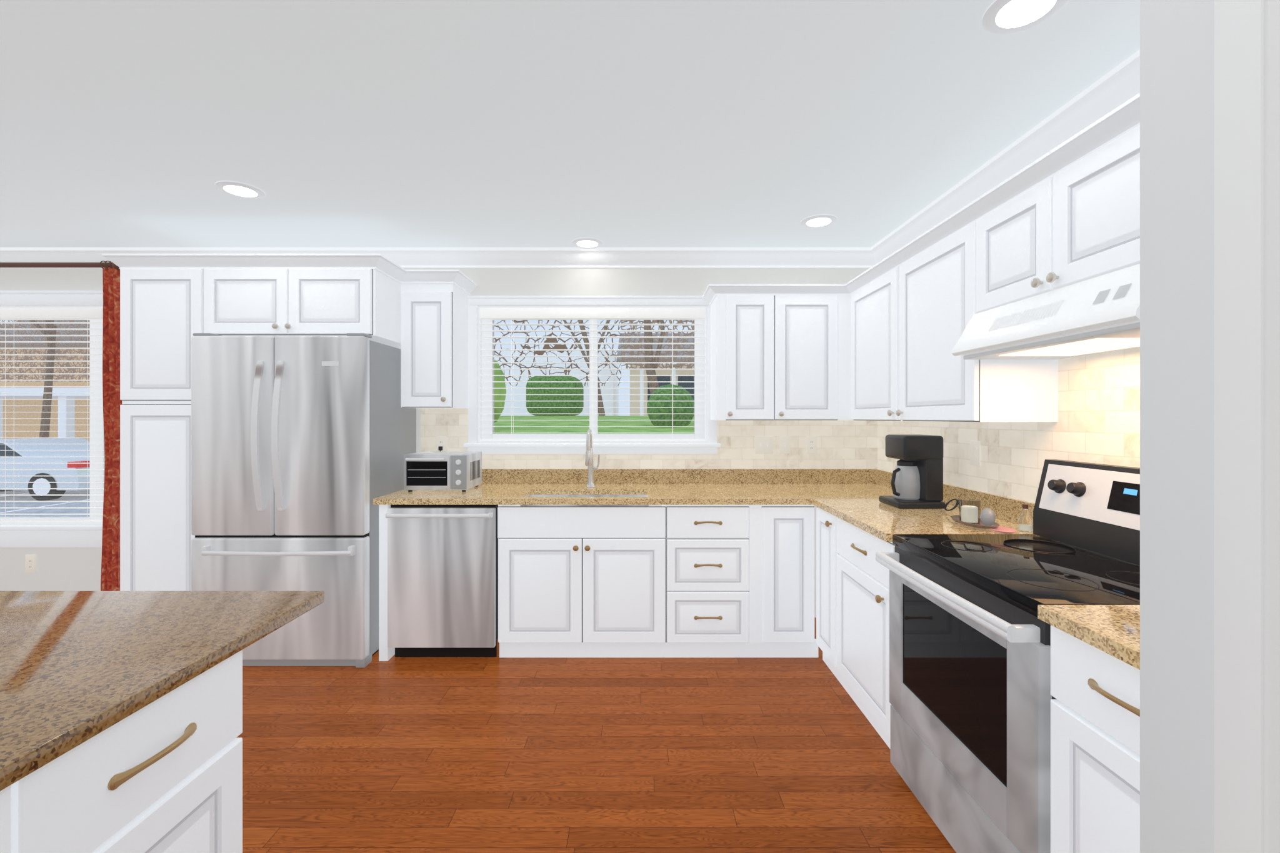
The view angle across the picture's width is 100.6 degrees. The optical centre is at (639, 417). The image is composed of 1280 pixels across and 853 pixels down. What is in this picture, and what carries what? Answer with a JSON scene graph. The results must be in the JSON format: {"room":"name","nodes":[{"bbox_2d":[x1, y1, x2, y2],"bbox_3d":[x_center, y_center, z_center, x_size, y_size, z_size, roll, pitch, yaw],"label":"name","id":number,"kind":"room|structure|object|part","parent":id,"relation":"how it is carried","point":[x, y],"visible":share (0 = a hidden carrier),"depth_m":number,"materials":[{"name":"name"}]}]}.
{"room":"kitchen","nodes":[
{"label":"kitchen","id":0,"kind":"room"},
{"bbox_2d":[0,268,869,617],"bbox_3d":[-2.000,0.115,3.630,7.440,2.460,0.120,0,0,0],"label":"wall","id":1,"kind":"structure","parent":0,"point":[67,569],"depth_m":3.57,"materials":[{"name":"white paint"}]},
{"bbox_2d":[25,555,36,573],"bbox_3d":[-4.090,0.983,3.566,0.072,0.122,0.007,0,0,0],"label":"electrical outlet plate","id":2,"kind":"object","parent":1,"relation":"attached to","point":[30,560],"depth_m":3.57,"materials":[{"name":"beige plastic"}]},
{"bbox_2d":[0,290,104,547],"bbox_3d":[-4.265,0.013,3.600,1.590,1.715,0.180,0,0,0],"label":"window","id":3,"kind":"structure","parent":1,"relation":"in","point":[59,427],"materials":[{"name":"white"}]},
{"bbox_2d":[0,308,104,523],"bbox_3d":[-4.265,-0.013,3.580,1.338,1.436,0.064,0,0,0],"label":"window blind","id":4,"kind":"object","parent":3,"relation":"attached to","point":[51,314],"visible":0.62,"depth_m":3.56,"materials":[{"name":"white plastic"}]},
{"bbox_2d":[0,260,121,591],"bbox_3d":[-4.346,0.140,3.512,1.909,2.350,0.114,0,0,0],"label":"curtain","id":5,"kind":"object","parent":1,"relation":"attached to","point":[110,579],"visible":0.67,"depth_m":3.48,"materials":[{"name":"fabric"}]},
{"bbox_3d":[-3.466,0.144,3.485,0.150,2.343,0.055,0,0,0],"label":"curtain panel","id":6,"kind":"part","parent":5,"relation":"part of","materials":[{"name":"fabric"}]},
{"bbox_2d":[201,253,371,340],"bbox_3d":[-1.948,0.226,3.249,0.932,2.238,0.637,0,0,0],"label":"upper cabinet","id":7,"kind":"object","parent":1,"relation":"attached to","point":[274,295],"depth_m":2.93,"materials":[{"name":"white wood"}]},
{"bbox_2d":[371,253,471,408],"bbox_3d":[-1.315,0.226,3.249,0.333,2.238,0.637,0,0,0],"label":"upper cabinet","id":8,"kind":"object","parent":1,"relation":"attached to","point":[423,314],"depth_m":3.25,"materials":[{"name":"white wood"}]},
{"bbox_2d":[0,247,871,268],"bbox_3d":[-2.000,-1.060,3.526,7.200,0.109,0.088,0,0,0],"label":"crown molding","id":9,"kind":"structure","parent":1,"relation":"attached to","point":[405,257],"depth_m":3.51,"materials":[{"name":"white wood"}]},
{"bbox_2d":[436,436,446,451],"bbox_3d":[-1.299,0.207,3.535,0.140,0.161,0.048,0,0,36],"label":"electrical outlet plate","id":10,"kind":"object","parent":1,"relation":"attached to","point":[441,441],"depth_m":3.56,"materials":[{"name":"beige plastic"}]},
{"bbox_2d":[463,295,720,454],"bbox_3d":[-0.317,-0.281,3.603,1.706,1.057,0.175,0,0,0],"label":"window","id":11,"kind":"structure","parent":1,"relation":"in","point":[595,410],"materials":[{"name":"white"}]},
{"bbox_2d":[479,308,705,441],"bbox_3d":[-0.317,-0.287,3.580,1.510,0.890,0.064,0,0,0],"label":"blinds","id":12,"kind":"object","parent":11,"relation":"attached to","point":[592,314],"visible":0.92,"depth_m":3.56,"materials":[{"name":"white plastic"}]},
{"bbox_2d":[420,408,875,468],"bbox_3d":[0.065,0.015,3.566,3.069,0.860,0.006,0,0,0],"label":"backsplash","id":13,"kind":"structure","parent":1,"relation":"attached to","point":[841,444],"depth_m":3.56,"materials":[{"name":"beige tile"}]},
{"bbox_2d":[755,436,773,453],"bbox_3d":[0.832,0.185,3.556,0.120,0.116,0.013,0,0,0],"label":"electrical outlet plate","id":14,"kind":"object","parent":1,"relation":"attached to","point":[764,444],"depth_m":3.56,"materials":[{"name":"beige plastic"}]},
{"bbox_2d":[779,436,790,453],"bbox_3d":[0.972,0.185,3.556,0.072,0.116,0.013,0,0,0],"label":"electrical outlet plate","id":15,"kind":"object","parent":1,"relation":"attached to","point":[784,441],"depth_m":3.56,"materials":[{"name":"beige plastic"}]},
{"bbox_2d":[806,436,816,453],"bbox_3d":[1.150,0.185,3.559,0.072,0.116,0.007,0,0,0],"label":"electrical outlet plate","id":16,"kind":"object","parent":1,"relation":"attached to","point":[811,441],"depth_m":3.56,"materials":[{"name":"beige plastic"}]},
{"bbox_2d":[777,282,847,419],"bbox_3d":[1.059,-0.394,3.407,0.471,0.822,0.323,0,0,0],"label":"upper cabinet","id":17,"kind":"object","parent":1,"relation":"attached to","point":[812,319],"depth_m":3.25,"materials":[{"name":"white wood"}]},
{"bbox_2d":[0,0,1139,247],"bbox_3d":[-2.000,-1.145,0.185,7.440,0.060,7.010,0,0,0],"label":"ceiling","id":18,"kind":"structure","parent":0,"point":[521,122],"depth_m":1.96,"materials":[{"name":"white paint"}]},
{"bbox_2d":[215,180,265,198],"bbox_3d":[-1.952,-1.109,2.597,0.198,0.009,0.198,0,0,0],"label":"recessed light","id":19,"kind":"object","parent":18,"relation":"in","point":[240,189],"visible":1,"depth_m":2.59,"materials":[{"name":"white plastic"}]},
{"bbox_2d":[571,237,603,248],"bbox_3d":[-0.335,-1.109,3.385,0.198,0.009,0.198,0,0,0],"label":"recessed light","id":20,"kind":"object","parent":18,"relation":"in","point":[587,242],"visible":1,"depth_m":3.38,"materials":[{"name":"white plastic"}]},
{"bbox_2d":[800,214,837,228],"bbox_3d":[1.012,-1.109,3.009,0.198,0.009,0.198,0,0,0],"label":"recessed light","id":21,"kind":"object","parent":18,"relation":"in","point":[818,220],"visible":0.94,"depth_m":3.00,"materials":[{"name":"white plastic"}]},
{"bbox_2d":[981,0,1068,34],"bbox_3d":[1.044,-1.109,1.440,0.198,0.009,0.198,0,0,0],"label":"recessed light","id":22,"kind":"object","parent":18,"relation":"in","point":[1002,17],"visible":1,"depth_m":1.46,"materials":[{"name":"white plastic"}]},
{"bbox_2d":[236,617,956,852],"bbox_3d":[-2.000,1.375,0.185,7.440,0.060,7.010,0,0,0],"label":"floor","id":23,"kind":"structure","parent":0,"point":[589,755],"depth_m":2.08,"materials":[{"name":"brown wood"}]},
{"bbox_2d":[0,650,242,852],"bbox_3d":[-1.570,0.911,0.254,1.559,0.868,1.707,0,0,0],"label":"base cabinet","id":24,"kind":"object","parent":23,"relation":"on","point":[163,774],"visible":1,"depth_m":0.89,"materials":[{"name":"white wood"}]},
{"bbox_2d":[0,591,324,791],"bbox_3d":[-1.615,0.460,0.353,1.610,0.030,2.026,0,0,0],"label":"countertop","id":25,"kind":"structure","parent":24,"relation":"on","point":[77,668],"depth_m":1.02,"materials":[{"name":"beige stone"}]},
{"bbox_2d":[114,253,201,591],"bbox_3d":[-2.645,0.226,3.249,0.462,2.238,0.637,0,0,0],"label":"tall cabinet","id":26,"kind":"object","parent":23,"relation":"on","point":[170,304],"depth_m":2.93,"materials":[{"name":"white wood"}]},
{"bbox_2d":[191,333,416,667],"bbox_3d":[-1.941,0.446,3.148,0.930,1.797,0.743,0,0,0],"label":"fridge","id":27,"kind":"object","parent":23,"relation":"on","point":[302,446],"visible":0.96,"depth_m":2.84,"materials":[{"name":"silver metal"}]},
{"bbox_2d":[385,505,498,656],"bbox_3d":[-1.091,0.912,3.185,0.588,0.863,0.650,0,0,0],"label":"dishwasher","id":28,"kind":"object","parent":23,"relation":"on","point":[442,580],"visible":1,"depth_m":2.91,"materials":[{"name":"silver metal"}]},
{"bbox_2d":[497,505,668,657],"bbox_3d":[-0.322,0.912,3.249,0.933,0.866,0.638,0,0,0],"label":"base cabinet","id":29,"kind":"object","parent":23,"relation":"on","point":[574,581],"depth_m":2.93,"materials":[{"name":"white wood"}]},
{"bbox_2d":[373,468,892,504],"bbox_3d":[0.070,0.411,3.230,3.057,0.132,0.676,0,0,0],"label":"countertop","id":30,"kind":"structure","parent":29,"relation":"on","point":[498,486],"depth_m":3.36,"materials":[{"name":"beige stone"}]},
{"bbox_2d":[403,451,481,491],"bbox_3d":[-1.214,0.332,3.281,0.382,0.224,0.338,0,0,0],"label":"toaster oven","id":31,"kind":"object","parent":30,"relation":"on","point":[462,470],"visible":1,"depth_m":3.15,"materials":[{"name":"silver metal"}]},
{"bbox_2d":[520,494,648,506],"bbox_3d":[-0.310,0.564,3.130,0.734,0.171,0.334,0,0,0],"label":"sink basin","id":32,"kind":"object","parent":30,"relation":"in","point":[589,495],"visible":0.04,"depth_m":3.29,"materials":[{"name":"metal"}]},
{"bbox_2d":[585,429,599,488],"bbox_3d":[-0.299,0.258,3.307,0.093,0.372,0.221,0,0,0],"label":"faucet","id":33,"kind":"object","parent":30,"relation":"on","point":[589,460],"visible":1,"depth_m":3.37,"materials":[{"name":"silver metal"}]},
{"bbox_2d":[668,505,766,657],"bbox_3d":[0.410,0.912,3.249,0.531,0.866,0.638,0,0,0],"label":"base cabinet","id":34,"kind":"object","parent":23,"relation":"on","point":[700,581],"depth_m":2.93,"materials":[{"name":"white wood"}]},
{"bbox_2d":[766,505,818,657],"bbox_3d":[0.787,0.912,3.249,0.362,0.866,0.638,0,0,0],"label":"base cabinet","id":35,"kind":"object","parent":23,"relation":"on","point":[790,529],"depth_m":2.93,"materials":[{"name":"white wood"}]},
{"bbox_2d":[816,508,894,749],"bbox_3d":[1.284,0.912,2.481,0.629,0.866,0.894,0,0,0],"label":"base cabinet","id":36,"kind":"object","parent":23,"relation":"on","point":[852,588],"depth_m":2.39,"materials":[{"name":"white wood"}]},
{"bbox_2d":[810,478,1034,541],"bbox_3d":[1.269,0.411,2.463,0.657,0.132,0.858,0,0,0],"label":"countertop","id":37,"kind":"structure","parent":36,"relation":"on","point":[850,496],"depth_m":2.45,"materials":[{"name":"beige stone"}]},
{"bbox_2d":[878,434,958,511],"bbox_3d":[1.361,0.267,2.619,0.249,0.355,0.342,0,0,0],"label":"coffee maker","id":38,"kind":"object","parent":37,"relation":"on","point":[917,481],"visible":1,"depth_m":2.58,"materials":[{"name":"black plastic"}]},
{"bbox_2d":[950,498,1017,533],"bbox_3d":[1.371,0.390,2.143,0.142,0.102,0.296,0,0,0],"label":"tray","id":39,"kind":"object","parent":37,"relation":"on","point":[970,514],"visible":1,"depth_m":2.16,"materials":[{"name":"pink ceramic"}]},
{"bbox_2d":[1018,503,1032,532],"bbox_3d":[1.505,0.392,2.075,0.044,0.104,0.043,0,0,0],"label":"bottle","id":40,"kind":"object","parent":37,"relation":"on","point":[1025,522],"visible":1,"depth_m":2.06,"materials":[{"name":"clear glass"}]},
{"bbox_2d":[875,459,1139,852],"bbox_3d":[1.236,0.743,1.647,0.705,1.165,0.759,0,0,0],"label":"range","id":41,"kind":"object","parent":23,"relation":"on","point":[971,697],"visible":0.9,"depth_m":1.60,"materials":[{"name":"silver metal"}]},
{"bbox_2d":[1050,625,1139,852],"bbox_3d":[1.284,0.912,1.071,0.629,0.866,0.379,0,0,0],"label":"base cabinet","id":42,"kind":"object","parent":23,"relation":"on","point":[1095,754],"depth_m":1.14,"materials":[{"name":"white wood"}]},
{"bbox_2d":[1037,605,1139,669],"bbox_3d":[1.272,0.411,1.071,0.654,0.132,0.379,0,0,0],"label":"countertop","id":43,"kind":"structure","parent":42,"relation":"on","point":[1114,630],"depth_m":1.15,"materials":[{"name":"beige stone"}]},
{"bbox_2d":[1140,0,1214,852],"bbox_3d":[1.211,0.116,0.795,0.774,2.458,0.166,0,0,0],"label":"wall","id":44,"kind":"structure","parent":0,"point":[1177,426],"depth_m":0.81,"materials":[{"name":"grey paint"}]},
{"bbox_2d":[1214,0,1279,852],"bbox_3d":[0.971,0.116,0.729,0.306,2.458,0.058,0,0,0],"label":"door frame","id":45,"kind":"structure","parent":44,"relation":"attached to","point":[1247,426],"depth_m":0.72,"materials":[{"name":"white wood"}]},
{"bbox_3d":[1.660,0.115,0.125,0.120,2.460,6.890,0,0,0],"label":"wall","id":46,"kind":"structure","parent":0,"visible":0},
{"bbox_2d":[707,284,777,419],"bbox_3d":[0.647,-0.394,3.407,0.353,0.822,0.323,0,0,0],"label":"upper cabinet","id":47,"kind":"object","parent":46,"relation":"attached to","point":[744,317],"depth_m":3.25,"materials":[{"name":"white wood"}]},
{"bbox_2d":[847,255,892,420],"bbox_3d":[1.436,-0.394,2.947,0.324,0.822,0.636,0,0,0],"label":"upper cabinet","id":48,"kind":"object","parent":46,"relation":"attached to","point":[877,341],"depth_m":2.93,"materials":[{"name":"white wood"}]},
{"bbox_2d":[892,157,1042,421],"bbox_3d":[1.436,-0.394,2.138,0.324,0.822,0.982,0,0,0],"label":"upper cabinet","id":49,"kind":"object","parent":46,"relation":"attached to","point":[987,255],"depth_m":2.07,"materials":[{"name":"white wood"}]},
{"bbox_2d":[951,263,1139,359],"bbox_3d":[1.386,-0.302,1.643,0.404,0.177,0.749,0,0,0],"label":"range hood","id":50,"kind":"object","parent":49,"relation":"attached to","point":[1099,314],"visible":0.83,"depth_m":1.57,"materials":[{"name":"white metal"}]},
{"bbox_2d":[970,440,980,466],"bbox_3d":[1.589,0.170,2.520,0.006,0.116,0.072,0,0,0],"label":"electrical outlet plate","id":51,"kind":"object","parent":46,"relation":"attached to","point":[975,446],"depth_m":2.51,"materials":[{"name":"beige plastic"}]},
{"bbox_2d":[870,49,1139,266],"bbox_3d":[1.556,-1.060,2.169,0.088,0.109,2.582,0,0,0],"label":"crown molding","id":52,"kind":"structure","parent":46,"relation":"attached to","point":[1114,88],"depth_m":2.10,"materials":[{"name":"white wood"}]},
{"bbox_2d":[875,348,1139,503],"bbox_3d":[1.596,0.015,2.214,0.007,0.860,2.670,0,0,0],"label":"backsplash","id":53,"kind":"structure","parent":46,"relation":"attached to","point":[1098,422],"depth_m":2.02,"materials":[{"name":"beige tile"}]},
{"bbox_2d":[1042,92,1139,421],"bbox_3d":[1.436,-0.394,1.456,0.324,0.822,0.383,0,0,0],"label":"upper cabinet","id":54,"kind":"object","parent":46,"relation":"attached to","point":[1091,180],"depth_m":1.50,"materials":[{"name":"white wood"}]}
]}

